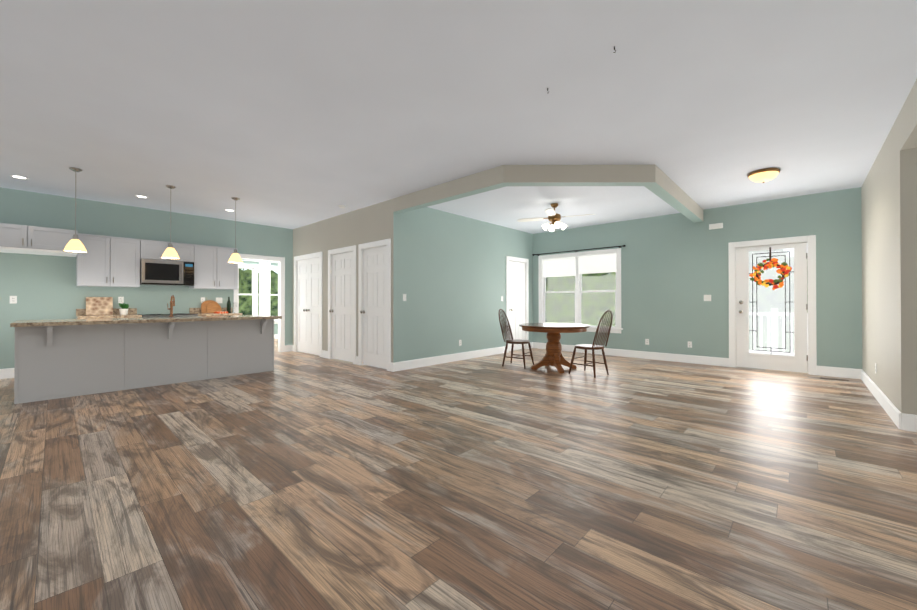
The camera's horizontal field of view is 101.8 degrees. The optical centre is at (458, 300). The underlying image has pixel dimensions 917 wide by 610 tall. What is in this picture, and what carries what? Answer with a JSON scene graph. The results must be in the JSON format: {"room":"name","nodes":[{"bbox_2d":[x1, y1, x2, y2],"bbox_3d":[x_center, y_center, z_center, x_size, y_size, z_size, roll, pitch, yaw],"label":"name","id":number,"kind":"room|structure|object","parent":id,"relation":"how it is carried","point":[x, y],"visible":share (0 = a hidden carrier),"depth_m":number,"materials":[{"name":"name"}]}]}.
{"room":"open-plan living room","nodes":[
{"label":"open-plan living room","id":0,"kind":"room"},
{"bbox_2d":[0,187,292,368],"bbox_3d":[-6.413,-0.250,5.839,0.120,2.800,7.790,0,0,43],"label":"wall","id":1,"kind":"structure","parent":0,"point":[42,287],"depth_m":6.20,"materials":[{"name":"teal paint"}]},
{"bbox_2d":[10,296,16,303],"bbox_3d":[-6.607,-0.011,5.533,0.008,0.114,0.070,0,0,43],"label":"electrical outlet","id":2,"kind":"object","parent":1,"relation":"attached to","point":[13,299],"visible":1,"depth_m":5.53,"materials":[{"name":"white plastic"}]},
{"bbox_2d":[0,223,79,254],"bbox_3d":[-6.274,-0.892,5.439,0.624,0.320,0.986,0,0,43],"label":"upper cabinet","id":3,"kind":"object","parent":1,"relation":"attached to","point":[35,240],"depth_m":5.30,"materials":[{"name":"grey wood"}]},
{"bbox_2d":[76,233,139,286],"bbox_3d":[-5.782,-0.635,6.170,0.354,0.815,0.748,0,0,43],"label":"upper cabinet","id":4,"kind":"object","parent":1,"relation":"attached to","point":[107,261],"depth_m":6.04,"materials":[{"name":"grey wood"}]},
{"bbox_2d":[118,297,123,302],"bbox_3d":[-5.801,-0.007,6.408,0.008,0.114,0.070,0,0,43],"label":"electrical outlet","id":5,"kind":"object","parent":1,"relation":"attached to","point":[120,299],"visible":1,"depth_m":6.41,"materials":[{"name":"white plastic"}]},
{"bbox_2d":[140,239,191,261],"bbox_3d":[-5.271,-0.873,6.727,0.354,0.335,0.758,0,0,43],"label":"upper cabinet","id":6,"kind":"object","parent":1,"relation":"attached to","point":[149,249],"depth_m":6.54,"materials":[{"name":"grey wood"}]},
{"bbox_2d":[140,259,193,285],"bbox_3d":[-5.231,-0.485,6.688,0.464,0.430,0.752,0,0,43],"label":"over-the-range microwave","id":7,"kind":"object","parent":6,"relation":"attached to","point":[164,273],"visible":1,"depth_m":6.53,"materials":[{"name":"silver metal"}]},
{"bbox_2d":[189,244,237,289],"bbox_3d":[-4.766,-0.630,7.273,0.354,0.815,0.728,0,0,43],"label":"upper cabinet","id":8,"kind":"object","parent":1,"relation":"attached to","point":[212,269],"depth_m":7.11,"materials":[{"name":"grey wood"}]},
{"bbox_2d":[234,253,284,351],"bbox_3d":[-4.329,0.095,8.098,0.160,2.135,1.030,0,0,43],"label":"trim","id":9,"kind":"structure","parent":1,"relation":"attached to","point":[281,301],"depth_m":8.37,"materials":[{"name":"white wood"}]},
{"bbox_2d":[0,334,916,431],"bbox_3d":[-2.135,1.071,4.777,14.000,0.147,11.800,0,0,43],"label":"baseboard","id":10,"kind":"structure","parent":1,"relation":"attached to","point":[909,421],"depth_m":6.57,"materials":[{"name":"white wood"}]},
{"bbox_2d":[242,259,277,333],"bbox_3d":[-6.614,-0.226,10.342,0.120,2.800,4.900,0,0,43],"label":"wall","id":11,"kind":"structure","parent":0,"point":[272,264],"depth_m":11.19,"materials":[{"name":"paint"}]},
{"bbox_2d":[239,263,277,323],"bbox_3d":[-5.983,-0.173,10.985,0.175,1.770,2.230,0,0,43],"label":"sunroom window","id":12,"kind":"structure","parent":11,"relation":"in","point":[255,289],"depth_m":10.97,"materials":[{"name":"white wood"}]},
{"bbox_2d":[242,260,276,314],"bbox_3d":[-5.893,-0.163,10.902,0.040,1.980,2.300,0,0,43],"label":"curtain","id":13,"kind":"object","parent":12,"relation":"hanging from","point":[264,300],"visible":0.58,"depth_m":11.07,"materials":[{"name":"white fabric"}]},
{"bbox_2d":[293,200,388,355],"bbox_3d":[-2.435,-0.242,7.387,3.630,2.800,0.120,0,0,43],"label":"wall","id":14,"kind":"structure","parent":0,"point":[368,224],"depth_m":7.20,"materials":[{"name":"beige paint"}]},
{"bbox_2d":[297,257,319,355],"bbox_3d":[-3.260,0.127,8.061,1.108,2.047,0.134,0,0,43],"label":"double closet door","id":15,"kind":"structure","parent":14,"relation":"in","point":[308,309],"depth_m":8.08,"materials":[{"name":"white wood"}]},
{"bbox_2d":[294,252,322,356],"bbox_3d":[-3.225,0.082,8.100,1.310,2.160,0.140,0,0,43],"label":"door frame","id":16,"kind":"structure","parent":14,"relation":"attached to","point":[308,256],"depth_m":8.17,"materials":[{"name":"white wood"}]},
{"bbox_2d":[329,252,352,361],"bbox_3d":[-2.224,0.121,7.106,0.808,2.047,0.134,0,0,43],"label":"closet door","id":17,"kind":"structure","parent":14,"relation":"in","point":[342,306],"depth_m":7.13,"materials":[{"name":"white wood"}]},
{"bbox_2d":[328,245,355,363],"bbox_3d":[-2.188,0.077,7.144,1.010,2.160,0.140,0,0,43],"label":"door frame","id":18,"kind":"structure","parent":14,"relation":"attached to","point":[342,250],"depth_m":7.24,"materials":[{"name":"white wood"}]},
{"bbox_2d":[360,246,386,368],"bbox_3d":[-1.444,0.118,6.387,0.728,2.047,0.134,0,0,43],"label":"closet door","id":19,"kind":"structure","parent":14,"relation":"in","point":[374,311],"depth_m":6.40,"materials":[{"name":"white wood"}]},
{"bbox_2d":[358,239,390,370],"bbox_3d":[-1.409,0.073,6.426,0.930,2.160,0.140,0,0,43],"label":"door frame","id":20,"kind":"structure","parent":14,"relation":"attached to","point":[375,244],"depth_m":6.47,"materials":[{"name":"white wood"}]},
{"bbox_2d":[0,339,916,609],"bbox_3d":[-1.243,1.201,5.892,15.200,0.100,14.950,0,0,43],"label":"floor","id":21,"kind":"structure","parent":0,"point":[293,480],"depth_m":2.21,"materials":[{"name":"brown wood"}]},
{"bbox_2d":[76,308,141,318],"bbox_3d":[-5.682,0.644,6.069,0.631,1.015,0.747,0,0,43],"label":"countertop","id":22,"kind":"structure","parent":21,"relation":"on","point":[81,313],"depth_m":6.02,"materials":[{"name":"grey stone"}]},
{"bbox_2d":[86,297,112,314],"bbox_3d":[-5.922,0.093,6.152,0.090,0.295,0.320,0,0,43],"label":"decorative board","id":23,"kind":"object","parent":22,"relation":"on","point":[99,305],"visible":1,"depth_m":6.14,"materials":[{"name":"brown stone"}]},
{"bbox_2d":[119,303,128,314],"bbox_3d":[-5.658,0.136,6.307,0.170,0.212,0.129,0,0,43],"label":"plant pot","id":24,"kind":"object","parent":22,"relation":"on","point":[124,310],"visible":1,"depth_m":6.28,"materials":[{"name":"white ceramic"}]},
{"bbox_2d":[14,319,273,403],"bbox_3d":[-4.116,0.717,5.259,0.878,0.860,2.744,0,0,43],"label":"kitchen island","id":25,"kind":"object","parent":21,"relation":"on","point":[58,358],"depth_m":4.82,"materials":[{"name":"grey wood"}]},
{"bbox_2d":[10,315,281,326],"bbox_3d":[-4.111,0.267,5.257,0.950,0.040,2.780,0,0,43],"label":"island countertop","id":26,"kind":"structure","parent":25,"relation":"on","point":[187,319],"depth_m":4.78,"materials":[{"name":"brown stone"}]},
{"bbox_2d":[167,295,174,316],"bbox_3d":[-4.242,0.084,5.511,0.214,0.326,0.085,0,0,43],"label":"island faucet","id":27,"kind":"object","parent":26,"relation":"on","point":[172,303],"visible":1,"depth_m":5.55,"materials":[{"name":"orange metal"}]},
{"bbox_2d":[138,313,197,316],"bbox_3d":[-5.117,0.696,6.576,0.680,0.916,0.756,0,0,43],"label":"range","id":28,"kind":"object","parent":21,"relation":"on","point":[168,315],"visible":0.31,"depth_m":6.38,"materials":[{"name":"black metal"}]},
{"bbox_2d":[189,307,241,315],"bbox_3d":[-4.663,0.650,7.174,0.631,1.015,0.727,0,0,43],"label":"countertop","id":29,"kind":"structure","parent":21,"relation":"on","point":[196,311],"depth_m":7.11,"materials":[{"name":"grey stone"}]},
{"bbox_2d":[201,300,220,312],"bbox_3d":[-4.828,0.120,7.279,0.145,0.252,0.320,0,0,43],"label":"cutting boards","id":30,"kind":"object","parent":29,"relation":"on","point":[209,306],"visible":0.81,"depth_m":7.26,"materials":[{"name":"brown wood"}]},
{"bbox_2d":[227,297,230,312],"bbox_3d":[-4.512,0.090,7.328,0.076,0.315,0.075,0,0,43],"label":"wine bottle","id":31,"kind":"object","parent":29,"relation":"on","point":[229,306],"visible":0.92,"depth_m":7.30,"materials":[{"name":"green glass"}]},
{"bbox_2d":[498,309,533,368],"bbox_3d":[0.997,0.653,6.609,0.563,1.008,0.457,0,0,31],"label":"chair","id":32,"kind":"object","parent":21,"relation":"on","point":[516,341],"visible":1,"depth_m":6.60,"materials":[{"name":"brown wood"}]},
{"bbox_2d":[519,323,589,372],"bbox_3d":[1.598,0.780,6.261,1.150,0.745,1.150,0,0,43],"label":"round dining table","id":33,"kind":"object","parent":21,"relation":"on","point":[553,356],"visible":1,"depth_m":6.15,"materials":[{"name":"brown wood"}]},
{"bbox_2d":[569,310,612,377],"bbox_3d":[2.075,0.648,5.771,0.457,1.008,0.562,0,0,-39],"label":"chair","id":34,"kind":"object","parent":21,"relation":"on","point":[592,347],"visible":1,"depth_m":5.67,"materials":[{"name":"brown wood"}]},
{"bbox_2d":[749,308,807,355],"bbox_3d":[5.965,0.715,6.805,3.863,1.120,1.840,0,0,43],"label":"porch railing","id":35,"kind":"object","parent":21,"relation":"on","point":[773,327],"depth_m":7.43,"materials":[{"name":"grey wood"}]},
{"bbox_2d":[820,377,848,380],"bbox_3d":[5.471,1.145,5.428,0.300,0.008,0.110,0,0,43],"label":"floor vent","id":36,"kind":"object","parent":21,"relation":"in","point":[834,379],"visible":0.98,"depth_m":5.41,"materials":[{"name":"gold metal"}]},
{"bbox_2d":[0,0,916,233],"bbox_3d":[-2.192,-1.705,4.878,15.200,0.100,12.150,0,0,43],"label":"ceiling","id":37,"kind":"structure","parent":0,"point":[291,114],"depth_m":3.09,"materials":[{"name":"paint"}]},
{"bbox_2d":[10,175,28,179],"bbox_3d":[-5.887,-1.651,5.000,0.170,0.006,0.170,0,0,43],"label":"recessed light","id":38,"kind":"object","parent":37,"relation":"in","point":[19,177],"visible":1,"depth_m":5.00,"materials":[{"name":"white plastic"}]},
{"bbox_2d":[63,167,86,252],"bbox_3d":[-4.813,-1.136,4.687,0.210,1.040,0.210,0,0,43],"label":"pendant light","id":39,"kind":"object","parent":37,"relation":"hanging from","point":[74,244],"visible":0.98,"depth_m":4.67,"materials":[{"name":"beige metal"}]},
{"bbox_2d":[135,195,148,198],"bbox_3d":[-5.033,-1.646,5.927,0.170,0.006,0.170,0,0,43],"label":"recessed light","id":40,"kind":"object","parent":37,"relation":"in","point":[141,196],"visible":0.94,"depth_m":5.91,"materials":[{"name":"white plastic"}]},
{"bbox_2d":[161,185,179,258],"bbox_3d":[-4.162,-1.132,5.393,0.210,1.040,0.210,0,0,43],"label":"pendant light","id":41,"kind":"object","parent":37,"relation":"hanging from","point":[170,252],"visible":1,"depth_m":5.37,"materials":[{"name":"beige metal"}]},
{"bbox_2d":[228,197,242,262],"bbox_3d":[-3.593,-1.129,6.011,0.210,1.040,0.210,0,0,43],"label":"pendant light","id":42,"kind":"object","parent":37,"relation":"hanging from","point":[235,257],"visible":1,"depth_m":5.99,"materials":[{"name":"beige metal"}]},
{"bbox_2d":[393,165,702,222],"bbox_3d":[1.692,-1.539,6.397,3.550,0.215,4.250,0,0,43],"label":"soffit beam","id":43,"kind":"structure","parent":37,"relation":"attached to","point":[658,182],"depth_m":4.65,"materials":[{"name":"beige paint"}]},
{"bbox_2d":[517,203,594,231],"bbox_3d":[1.643,-1.397,6.380,0.962,0.500,0.962,0,0,-22],"label":"ceiling fan","id":44,"kind":"object","parent":37,"relation":"hanging from","point":[554,217],"visible":1,"depth_m":6.34,"materials":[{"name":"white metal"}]},
{"bbox_2d":[747,168,779,182],"bbox_3d":[3.929,-1.583,4.803,0.330,0.145,0.330,0,0,43],"label":"light","id":45,"kind":"object","parent":37,"relation":"attached to","point":[764,175],"visible":1,"depth_m":4.72,"materials":[{"name":"yellow glass"}]},
{"bbox_2d":[389,199,532,362],"bbox_3d":[0.343,-0.240,7.634,0.120,2.800,4.250,0,0,43],"label":"wall","id":46,"kind":"structure","parent":0,"point":[448,274],"depth_m":6.95,"materials":[{"name":"teal paint"}]},
{"bbox_2d":[509,261,524,350],"bbox_3d":[1.368,0.130,8.652,0.134,2.047,0.708,0,0,43],"label":"door","id":47,"kind":"structure","parent":46,"relation":"in","point":[516,294],"depth_m":8.67,"materials":[{"name":"white wood"}]},
{"bbox_2d":[506,256,528,351],"bbox_3d":[1.330,0.085,8.688,0.140,2.160,0.910,0,0,43],"label":"door frame","id":48,"kind":"structure","parent":46,"relation":"attached to","point":[517,259],"depth_m":8.91,"materials":[{"name":"white wood"}]},
{"bbox_2d":[533,187,861,368],"bbox_3d":[3.900,-0.242,7.346,5.740,2.800,0.150,0,0,43],"label":"wall","id":49,"kind":"structure","parent":0,"point":[674,269],"depth_m":6.72,"materials":[{"name":"teal paint"}]},
{"bbox_2d":[532,245,625,255],"bbox_3d":[2.621,-1.106,8.361,2.186,0.059,0.098,0,0,43],"label":"curtain rod","id":50,"kind":"object","parent":49,"relation":"attached to","point":[580,250],"visible":1,"depth_m":8.25,"materials":[{"name":"black metal"}]},
{"bbox_2d":[538,248,622,333],"bbox_3d":[2.694,-0.196,8.421,2.000,1.770,0.205,0,0,43],"label":"nook window","id":51,"kind":"structure","parent":49,"relation":"in","point":[577,267],"depth_m":8.37,"materials":[{"name":"white"}]},
{"bbox_2d":[704,295,710,300],"bbox_3d":[4.474,-0.045,6.703,0.115,0.114,0.016,0,0,43],"label":"light switch","id":52,"kind":"object","parent":49,"relation":"attached to","point":[707,297],"visible":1,"depth_m":6.70,"materials":[{"name":"white plastic"}]},
{"bbox_2d":[709,223,722,229],"bbox_3d":[4.562,-1.316,6.609,0.200,0.090,0.045,0,0,43],"label":"door chime","id":53,"kind":"object","parent":49,"relation":"attached to","point":[716,226],"visible":1,"depth_m":6.59,"materials":[{"name":"white plastic"}]},
{"bbox_2d":[736,243,807,372],"bbox_3d":[5.120,0.116,6.122,0.910,2.047,0.144,0,0,43],"label":"entry door","id":54,"kind":"structure","parent":49,"relation":"in","point":[796,362],"depth_m":6.13,"materials":[{"name":"white wood"}]},
{"bbox_2d":[749,247,791,289],"bbox_3d":[5.079,-0.518,6.082,0.536,0.700,0.075,0,0,43],"label":"wreath","id":55,"kind":"object","parent":54,"relation":"hanging from","point":[782,270],"visible":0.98,"depth_m":6.06,"materials":[{"name":"orange plant"}]},
{"bbox_2d":[728,235,816,374],"bbox_3d":[5.158,0.072,6.171,1.100,2.160,0.170,0,0,43],"label":"door frame","id":56,"kind":"structure","parent":49,"relation":"attached to","point":[810,240],"depth_m":5.90,"materials":[{"name":"white wood"}]},
{"bbox_2d":[861,79,916,429],"bbox_3d":[1.867,-0.275,1.012,0.100,2.800,11.920,0,0,43],"label":"wall","id":57,"kind":"structure","parent":0,"point":[889,257],"depth_m":3.54,"materials":[{"name":"beige paint"}]},
{"label":"outside","id":58,"kind":"structure","parent":0,"visible":0},
{"bbox_2d":[239,268,277,315],"bbox_3d":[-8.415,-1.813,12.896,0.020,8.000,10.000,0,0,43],"label":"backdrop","id":59,"kind":"structure","parent":58,"point":[248,303],"depth_m":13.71,"materials":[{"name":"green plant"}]},
{"bbox_2d":[545,248,807,352],"bbox_3d":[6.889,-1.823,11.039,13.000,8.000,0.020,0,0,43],"label":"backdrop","id":60,"kind":"structure","parent":58,"point":[589,308],"depth_m":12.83,"materials":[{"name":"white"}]}
]}

